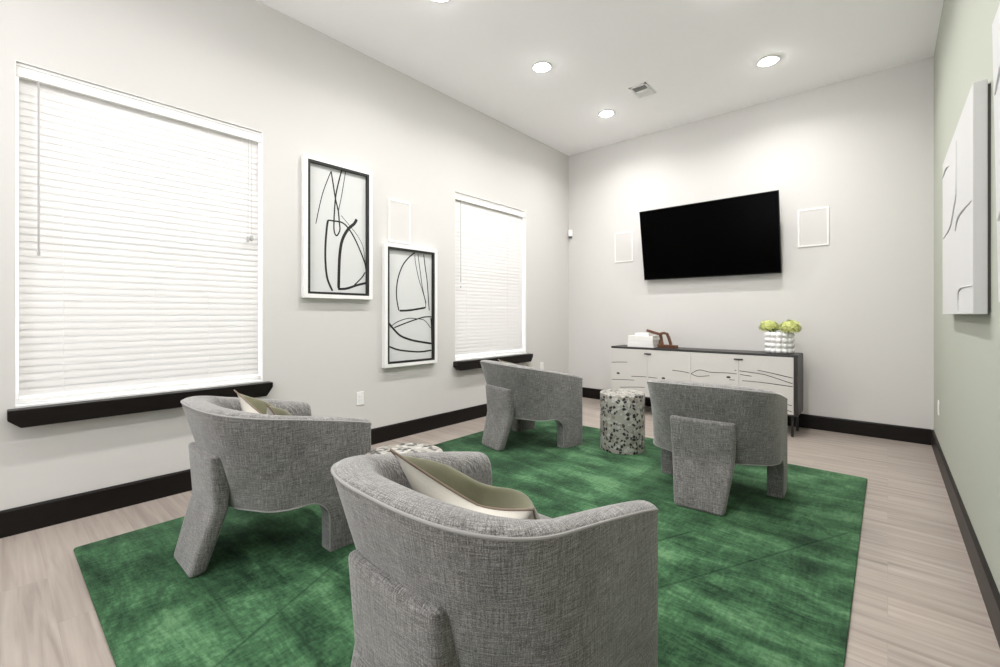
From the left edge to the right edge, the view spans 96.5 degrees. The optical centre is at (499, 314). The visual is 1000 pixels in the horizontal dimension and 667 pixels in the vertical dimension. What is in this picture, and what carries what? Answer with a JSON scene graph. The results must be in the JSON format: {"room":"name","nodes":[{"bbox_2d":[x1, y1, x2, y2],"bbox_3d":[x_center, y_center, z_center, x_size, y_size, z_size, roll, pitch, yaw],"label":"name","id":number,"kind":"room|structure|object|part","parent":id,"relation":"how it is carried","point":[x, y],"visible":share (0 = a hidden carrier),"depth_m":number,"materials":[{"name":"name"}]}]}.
{"room":"living room","nodes":[
{"label":"living room","id":0,"kind":"room"},
{"bbox_2d":[0,0,568,510],"bbox_3d":[-1.794,-0.592,3.561,0.160,3.703,8.420,0,0,41],"label":"wall","id":1,"kind":"structure","parent":0,"point":[250,64],"depth_m":3.60,"materials":[{"name":"paint"}]},
{"bbox_2d":[15,60,262,404],"bbox_3d":[-2.293,-0.450,2.979,0.150,1.900,1.286,0,0,41],"label":"window","id":2,"kind":"structure","parent":1,"relation":"in","point":[260,148],"depth_m":2.68,"materials":[{"name":"white plastic"}]},
{"bbox_2d":[16,62,261,401],"bbox_3d":[-2.262,-0.455,2.952,0.085,1.877,1.276,0,0,41],"label":"window blind","id":3,"kind":"object","parent":2,"relation":"attached to","point":[139,226],"visible":1,"depth_m":2.85,"materials":[{"name":"white plastic"}]},
{"bbox_3d":[-2.270,0.473,2.959,0.054,0.022,1.256,0,0,41],"label":"rail","id":4,"kind":"part","parent":3,"relation":"part of","materials":[{"name":"white plastic"}]},
{"bbox_3d":[-1.878,-0.933,3.350,0.028,0.773,0.050,0,0,41],"label":"lift cord","id":5,"kind":"part","parent":3,"relation":"part of","materials":[{"name":"white fabric"}]},
{"bbox_2d":[15,379,262,407],"bbox_3d":[-2.272,0.504,2.960,0.117,0.016,1.284,0,0,41],"label":"trim","id":6,"kind":"structure","parent":1,"relation":"attached to","point":[229,383],"depth_m":2.82,"materials":[{"name":"white"}]},
{"bbox_2d":[7,381,272,427],"bbox_3d":[-2.203,0.562,2.911,0.075,0.100,1.361,0,0,41],"label":"trim","id":7,"kind":"structure","parent":1,"relation":"attached to","point":[84,410],"depth_m":2.71,"materials":[{"name":"brown wood"}]},
{"bbox_2d":[0,403,486,538],"bbox_3d":[-1.728,1.127,3.503,0.016,0.145,8.420,0,0,41],"label":"baseboard","id":8,"kind":"structure","parent":1,"relation":"attached to","point":[26,518],"depth_m":2.78,"materials":[{"name":"brown wood"}]},
{"bbox_2d":[301,153,372,299],"bbox_3d":[-1.393,-0.725,3.860,0.051,1.170,0.640,0,0,41],"label":"framed drawing","id":9,"kind":"object","parent":1,"relation":"attached to","point":[336,198],"visible":1,"depth_m":3.84,"materials":[{"name":"white paper"}]},
{"bbox_2d":[356,391,363,405],"bbox_3d":[-1.266,0.755,4.039,0.009,0.120,0.076,0,0,41],"label":"wall outlet","id":10,"kind":"object","parent":1,"relation":"attached to","point":[359,395],"visible":1,"depth_m":4.03,"materials":[{"name":"white plastic"}]},
{"bbox_2d":[388,198,410,244],"bbox_3d":[-0.982,-0.912,4.365,0.010,0.415,0.266,0,0,41],"label":"wall speaker","id":11,"kind":"object","parent":1,"relation":"attached to","point":[399,212],"visible":1,"depth_m":4.36,"materials":[{"name":"white plastic"}]},
{"bbox_2d":[382,242,437,367],"bbox_3d":[-0.886,-0.092,4.443,0.051,1.184,0.651,0,0,41],"label":"framed drawing","id":12,"kind":"object","parent":1,"relation":"attached to","point":[409,273],"visible":1,"depth_m":4.43,"materials":[{"name":"white paper"}]},
{"bbox_2d":[455,191,525,358],"bbox_3d":[-0.133,-0.435,5.464,0.150,1.870,1.282,0,0,41],"label":"window","id":13,"kind":"structure","parent":1,"relation":"in","point":[524,219],"depth_m":5.91,"materials":[{"name":"white"}]},
{"bbox_3d":[-0.173,-0.435,5.498,0.045,1.870,1.282,0,0,41],"label":"frame","id":14,"kind":"part","parent":13,"relation":"part of","materials":[{"name":"white"}]},
{"bbox_2d":[455,192,524,357],"bbox_3d":[-0.104,-0.440,5.438,0.080,1.847,1.272,0,0,41],"label":"window blind","id":15,"kind":"object","parent":13,"relation":"attached to","point":[488,235],"visible":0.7,"depth_m":5.39,"materials":[{"name":"white plastic"}]},
{"bbox_3d":[-0.110,0.473,5.443,0.054,0.022,1.252,0,0,41],"label":"rail","id":16,"kind":"part","parent":15,"relation":"part of","materials":[{"name":"white plastic"}]},
{"bbox_2d":[455,352,526,360],"bbox_3d":[-0.112,0.504,5.445,0.117,0.016,1.280,0,0,41],"label":"trim","id":17,"kind":"structure","parent":1,"relation":"attached to","point":[516,353],"depth_m":5.35,"materials":[{"name":"white wood"}]},
{"bbox_2d":[453,353,532,370],"bbox_3d":[-0.038,0.562,5.401,0.075,0.100,1.372,0,0,41],"label":"trim","id":18,"kind":"structure","parent":1,"relation":"attached to","point":[475,363],"depth_m":5.26,"materials":[{"name":"brown wood"}]},
{"bbox_2d":[568,230,572,237],"bbox_3d":[1.048,-1.208,6.640,0.064,0.125,0.034,0,0,-4],"label":"sensor","id":19,"kind":"object","parent":1,"relation":"attached to","point":[570,232],"visible":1,"depth_m":6.62,"materials":[{"name":"white plastic"}]},
{"bbox_2d":[0,397,999,666],"bbox_3d":[-0.251,1.230,2.219,3.930,0.060,8.420,0,0,41],"label":"floor","id":20,"kind":"structure","parent":0,"point":[917,601],"depth_m":2.07,"materials":[{"name":"wood"}]},
{"bbox_2d":[74,420,866,666],"bbox_3d":[0.249,1.193,2.761,3.023,0.012,3.917,0,0,41],"label":"area rug","id":21,"kind":"object","parent":20,"relation":"on","point":[768,581],"visible":0.64,"depth_m":2.03,"materials":[{"name":"green carpet"}]},
{"bbox_2d":[174,396,371,577],"bbox_3d":[-1.234,0.803,2.385,0.789,0.768,0.791,0,0,42],"label":"barrel armchair","id":22,"kind":"object","parent":21,"relation":"on","point":[240,460],"visible":0.91,"depth_m":2.08,"materials":[{"name":"grey fabric"}]},
{"bbox_3d":[-1.444,0.917,2.147,0.384,0.541,0.155,0,0,41],"label":"leg","id":23,"kind":"part","parent":22,"relation":"part of","materials":[{"name":"grey fabric"}]},
{"bbox_2d":[234,389,291,415],"bbox_3d":[-1.229,0.575,2.418,0.407,0.331,0.261,0,0,41],"label":"throw pillow","id":24,"kind":"object","parent":22,"relation":"on","point":[248,404],"visible":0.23,"depth_m":2.45,"materials":[{"name":"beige fabric"}]},
{"bbox_3d":[-1.233,0.577,2.413,0.403,0.328,0.241,0,0,41],"label":"panel","id":25,"kind":"part","parent":24,"relation":"part of","materials":[{"name":"beige fabric"}]},
{"bbox_3d":[-0.843,1.050,2.309,0.095,0.275,0.354,0,0,41],"label":"leg","id":26,"kind":"part","parent":22,"relation":"part of","materials":[{"name":"grey fabric"}]},
{"bbox_2d":[365,443,442,454],"bbox_3d":[-0.474,0.937,2.210,0.386,0.500,0.386,0,0,-37],"label":"table","id":27,"kind":"object","parent":21,"relation":"on","point":[402,447],"visible":0.15,"depth_m":2.29,"materials":[{"name":"stone"}]},
{"bbox_2d":[331,451,657,666],"bbox_3d":[-0.063,0.803,1.328,0.789,0.768,0.791,0,0,43],"label":"barrel armchair","id":28,"kind":"object","parent":21,"relation":"on","point":[434,582],"visible":0.97,"depth_m":1.02,"materials":[{"name":"grey fabric"}]},
{"bbox_3d":[-0.279,0.917,1.094,0.384,0.541,0.155,0,0,43],"label":"leg","id":29,"kind":"part","parent":28,"relation":"part of","materials":[{"name":"grey fabric"}]},
{"bbox_2d":[390,449,539,518],"bbox_3d":[-0.077,0.575,1.401,0.435,0.337,0.302,0,0,25],"label":"throw pillow","id":30,"kind":"object","parent":28,"relation":"on","point":[437,480],"visible":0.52,"depth_m":1.39,"materials":[{"name":"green fabric"}]},
{"bbox_2d":[538,513,551,518],"bbox_3d":[0.008,0.793,1.406,0.580,0.125,0.579,0,0,43],"label":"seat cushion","id":31,"kind":"object","parent":28,"relation":"on","point":[541,516],"depth_m":1.61,"materials":[{"name":"grey fabric"}]},
{"bbox_3d":[0.326,1.050,1.245,0.095,0.275,0.354,0,0,43],"label":"leg","id":32,"kind":"part","parent":28,"relation":"part of","materials":[{"name":"grey fabric"}]},
{"bbox_2d":[480,360,582,450],"bbox_3d":[0.230,0.803,4.203,0.791,0.768,0.789,0,0,-35],"label":"barrel armchair","id":33,"kind":"object","parent":21,"relation":"on","point":[517,396],"visible":1,"depth_m":3.93,"materials":[{"name":"grey fabric"}]},
{"bbox_3d":[-0.031,0.917,4.022,0.155,0.541,0.384,0,0,-35],"label":"leg","id":34,"kind":"part","parent":33,"relation":"part of","materials":[{"name":"grey fabric"}]},
{"bbox_3d":[0.201,1.050,4.600,0.354,0.275,0.095,0,0,-35],"label":"leg","id":35,"kind":"part","parent":33,"relation":"part of","materials":[{"name":"grey fabric"}]},
{"bbox_3d":[0.592,1.050,4.036,0.354,0.275,0.095,0,0,-35],"label":"leg","id":36,"kind":"part","parent":33,"relation":"part of","materials":[{"name":"grey fabric"}]},
{"bbox_2d":[600,389,644,454],"bbox_3d":[1.088,0.937,3.968,0.386,0.500,0.386,0,0,9],"label":"table","id":37,"kind":"object","parent":21,"relation":"on","point":[622,411],"visible":1,"depth_m":3.80,"materials":[{"name":"stone"}]},
{"bbox_2d":[647,380,787,515],"bbox_3d":[1.439,0.803,3.011,0.789,0.768,0.790,0,0,38],"label":"barrel armchair","id":38,"kind":"object","parent":21,"relation":"on","point":[701,431],"visible":1,"depth_m":2.72,"materials":[{"name":"grey fabric"}]},
{"bbox_3d":[1.292,1.050,3.382,0.095,0.275,0.354,0,0,38],"label":"leg","id":39,"kind":"part","parent":38,"relation":"part of","materials":[{"name":"grey fabric"}]},
{"bbox_3d":[1.244,0.917,2.761,0.384,0.541,0.155,0,0,38],"label":"leg","id":40,"kind":"part","parent":38,"relation":"part of","materials":[{"name":"grey fabric"}]},
{"bbox_3d":[1.834,1.050,2.960,0.095,0.275,0.354,0,0,38],"label":"leg","id":41,"kind":"part","parent":38,"relation":"part of","materials":[{"name":"grey fabric"}]},
{"bbox_2d":[611,345,802,436],"bbox_3d":[2.269,0.796,5.125,1.980,0.807,0.380,0,0,41],"label":"credenza","id":42,"kind":"object","parent":20,"relation":"on","point":[631,367],"visible":0.78,"depth_m":4.86,"materials":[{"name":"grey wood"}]},
{"bbox_3d":[1.591,0.698,5.491,0.475,0.562,0.021,0,0,41],"label":"cabinet door","id":43,"kind":"part","parent":42,"relation":"part of","materials":[{"name":"white wood"}]},
{"bbox_2d":[627,343,657,347],"bbox_3d":[1.791,0.368,5.545,0.325,0.048,0.250,0,0,39],"label":"book","id":44,"kind":"object","parent":42,"relation":"on","point":[628,344],"visible":0.71,"depth_m":5.44,"materials":[{"name":"white paper"}]},
{"bbox_2d":[628,339,659,343],"bbox_3d":[1.794,0.321,5.542,0.318,0.046,0.245,0,0,42],"label":"book","id":45,"kind":"object","parent":44,"relation":"on","point":[629,340],"visible":0.73,"depth_m":5.45,"materials":[{"name":"white paper"}]},
{"bbox_2d":[628,335,658,339],"bbox_3d":[1.790,0.277,5.546,0.310,0.042,0.240,0,0,40],"label":"book","id":46,"kind":"object","parent":45,"relation":"on","point":[653,337],"visible":0.81,"depth_m":5.45,"materials":[{"name":"white paper"}]},
{"bbox_2d":[635,333,652,335],"bbox_3d":[1.791,0.239,5.545,0.170,0.032,0.160,0,0,37],"label":"book","id":47,"kind":"object","parent":46,"relation":"on","point":[636,334],"visible":0.96,"depth_m":5.49,"materials":[{"name":"white paper"}]},
{"bbox_2d":[646,329,677,348],"bbox_3d":[1.960,0.283,5.370,0.382,0.218,0.114,0,0,41],"label":"wooden sculpture","id":48,"kind":"object","parent":42,"relation":"on","point":[661,344],"visible":1,"depth_m":5.35,"materials":[{"name":"brown wood"}]},
{"bbox_3d":[1.957,0.698,5.173,0.490,0.562,0.021,0,0,41],"label":"cabinet door","id":49,"kind":"part","parent":42,"relation":"part of","materials":[{"name":"white wood"}]},
{"bbox_3d":[2.327,0.698,4.852,0.486,0.562,0.021,0,0,41],"label":"cabinet door","id":50,"kind":"part","parent":42,"relation":"part of","materials":[{"name":"white wood"}]},
{"bbox_3d":[2.695,0.698,4.532,0.486,0.562,0.021,0,0,41],"label":"cabinet door","id":51,"kind":"part","parent":42,"relation":"part of","materials":[{"name":"white wood"}]},
{"bbox_2d":[764,332,794,353],"bbox_3d":[2.879,0.283,4.593,0.265,0.218,0.266,0,0,41],"label":"planter","id":52,"kind":"object","parent":42,"relation":"on","point":[776,342],"visible":0.98,"depth_m":4.50,"materials":[{"name":"white ceramic"}]},
{"bbox_2d":[758,320,778,331],"bbox_3d":[2.830,0.163,4.671,0.187,0.221,0.211,0,0,-27],"label":"hydrangea","id":53,"kind":"object","parent":52,"relation":"in","point":[771,326],"visible":0.93,"depth_m":4.63,"materials":[{"name":"green"}]},
{"bbox_2d":[777,320,801,332],"bbox_3d":[2.920,0.159,4.492,0.201,0.228,0.206,0,0,-31],"label":"hydrangea","id":54,"kind":"object","parent":52,"relation":"in","point":[790,326],"visible":1,"depth_m":4.44,"materials":[{"name":"green"}]},
{"bbox_3d":[2.878,1.097,4.388,0.022,0.205,0.022,0,0,41],"label":"leg","id":55,"kind":"part","parent":42,"relation":"part of","materials":[{"name":"black metal"}]},
{"bbox_3d":[3.078,1.097,4.619,0.022,0.205,0.022,0,0,41],"label":"leg","id":56,"kind":"part","parent":42,"relation":"part of","materials":[{"name":"black wood"}]},
{"bbox_2d":[256,0,943,155],"bbox_3d":[-0.251,-2.413,2.219,3.930,0.060,8.420,0,0,41],"label":"ceiling","id":57,"kind":"structure","parent":0,"point":[699,58],"depth_m":3.99,"materials":[{"name":"paint"}]},
{"bbox_2d":[431,0,450,3],"bbox_3d":[-0.449,-2.372,3.305,0.206,0.022,0.206,0,0,41],"label":"recessed light","id":58,"kind":"object","parent":57,"relation":"in","point":[435,1],"visible":1,"depth_m":3.38,"materials":[{"name":"white"}]},
{"bbox_2d":[531,61,552,72],"bbox_3d":[0.404,-2.372,4.286,0.206,0.022,0.206,0,0,41],"label":"recessed light","id":59,"kind":"object","parent":57,"relation":"in","point":[541,66],"visible":1,"depth_m":4.26,"materials":[{"name":"white"}]},
{"bbox_2d":[598,110,615,117],"bbox_3d":[1.264,-2.372,5.275,0.206,0.022,0.206,0,0,41],"label":"recessed light","id":60,"kind":"object","parent":57,"relation":"in","point":[605,113],"visible":1,"depth_m":5.26,"materials":[{"name":"white"}]},
{"bbox_2d":[629,82,655,97],"bbox_3d":[1.510,-2.377,4.727,0.184,0.011,0.276,0,0,41],"label":"ceiling vent","id":61,"kind":"object","parent":57,"relation":"in","point":[642,90],"visible":1,"depth_m":4.72,"materials":[{"name":"white metal"}]},
{"bbox_2d":[756,55,780,66],"bbox_3d":[2.518,-2.372,4.184,0.206,0.022,0.206,0,0,41],"label":"recessed light","id":62,"kind":"object","parent":57,"relation":"in","point":[770,60],"visible":1,"depth_m":4.16,"materials":[{"name":"white"}]},
{"bbox_2d":[569,56,933,429],"bbox_3d":[2.550,-0.592,5.441,4.250,3.703,0.120,0,0,41],"label":"wall","id":63,"kind":"structure","parent":0,"point":[861,148],"depth_m":4.74,"materials":[{"name":"paint"}]},
{"bbox_2d":[615,231,632,262],"bbox_3d":[1.693,-0.930,6.101,0.269,0.410,0.010,0,0,41],"label":"wall speaker","id":64,"kind":"object","parent":63,"relation":"attached to","point":[623,240],"visible":1,"depth_m":6.09,"materials":[{"name":"white plastic"}]},
{"bbox_2d":[639,190,781,279],"bbox_3d":[2.440,-0.889,5.299,1.536,0.870,0.240,0,0,41],"label":"television","id":65,"kind":"object","parent":63,"relation":"attached to","point":[739,235],"visible":1,"depth_m":5.19,"materials":[{"name":"black plastic"}]},
{"bbox_2d":[582,387,930,444],"bbox_3d":[2.506,1.127,5.390,3.898,0.145,0.016,0,0,41],"label":"baseboard","id":66,"kind":"structure","parent":63,"relation":"attached to","point":[847,426],"depth_m":4.45,"materials":[{"name":"brown wood"}]},
{"bbox_2d":[798,206,828,246],"bbox_3d":[3.301,-0.925,4.703,0.274,0.400,0.010,0,0,41],"label":"wall speaker","id":67,"kind":"object","parent":63,"relation":"attached to","point":[813,223],"visible":1,"depth_m":4.70,"materials":[{"name":"white"}]},
{"bbox_2d":[934,0,999,592],"bbox_3d":[1.292,-0.592,0.877,0.160,3.703,8.420,0,0,41],"label":"wall","id":68,"kind":"structure","parent":0,"point":[966,346],"depth_m":2.37,"materials":[{"name":"green paint"}]},
{"bbox_2d":[931,429,999,647],"bbox_3d":[1.226,1.127,0.935,0.016,0.145,8.420,0,0,41],"label":"baseboard","id":69,"kind":"structure","parent":68,"relation":"attached to","point":[990,593],"depth_m":2.12,"materials":[{"name":"brown wood"}]},
{"bbox_2d":[942,79,990,314],"bbox_3d":[2.437,-0.487,2.360,0.058,0.969,1.360,0,0,41],"label":"canvas panel","id":70,"kind":"object","parent":68,"relation":"attached to","point":[966,178],"visible":1,"depth_m":1.91,"materials":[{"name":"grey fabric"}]},
{"bbox_3d":[2.450,-0.487,2.338,0.009,0.929,1.336,0,0,41],"label":"stretcher frame","id":71,"kind":"part","parent":70,"relation":"part of","materials":[{"name":"grey wood"}]},
{"bbox_2d":[992,4,999,302],"bbox_3d":[1.208,-0.489,0.957,0.058,0.900,1.230,-1,-1,41],"label":"canvas panel","id":72,"kind":"object","parent":68,"relation":"attached to","point":[996,23],"visible":1,"depth_m":1.40,"materials":[{"name":"grey fabric"}]}
]}

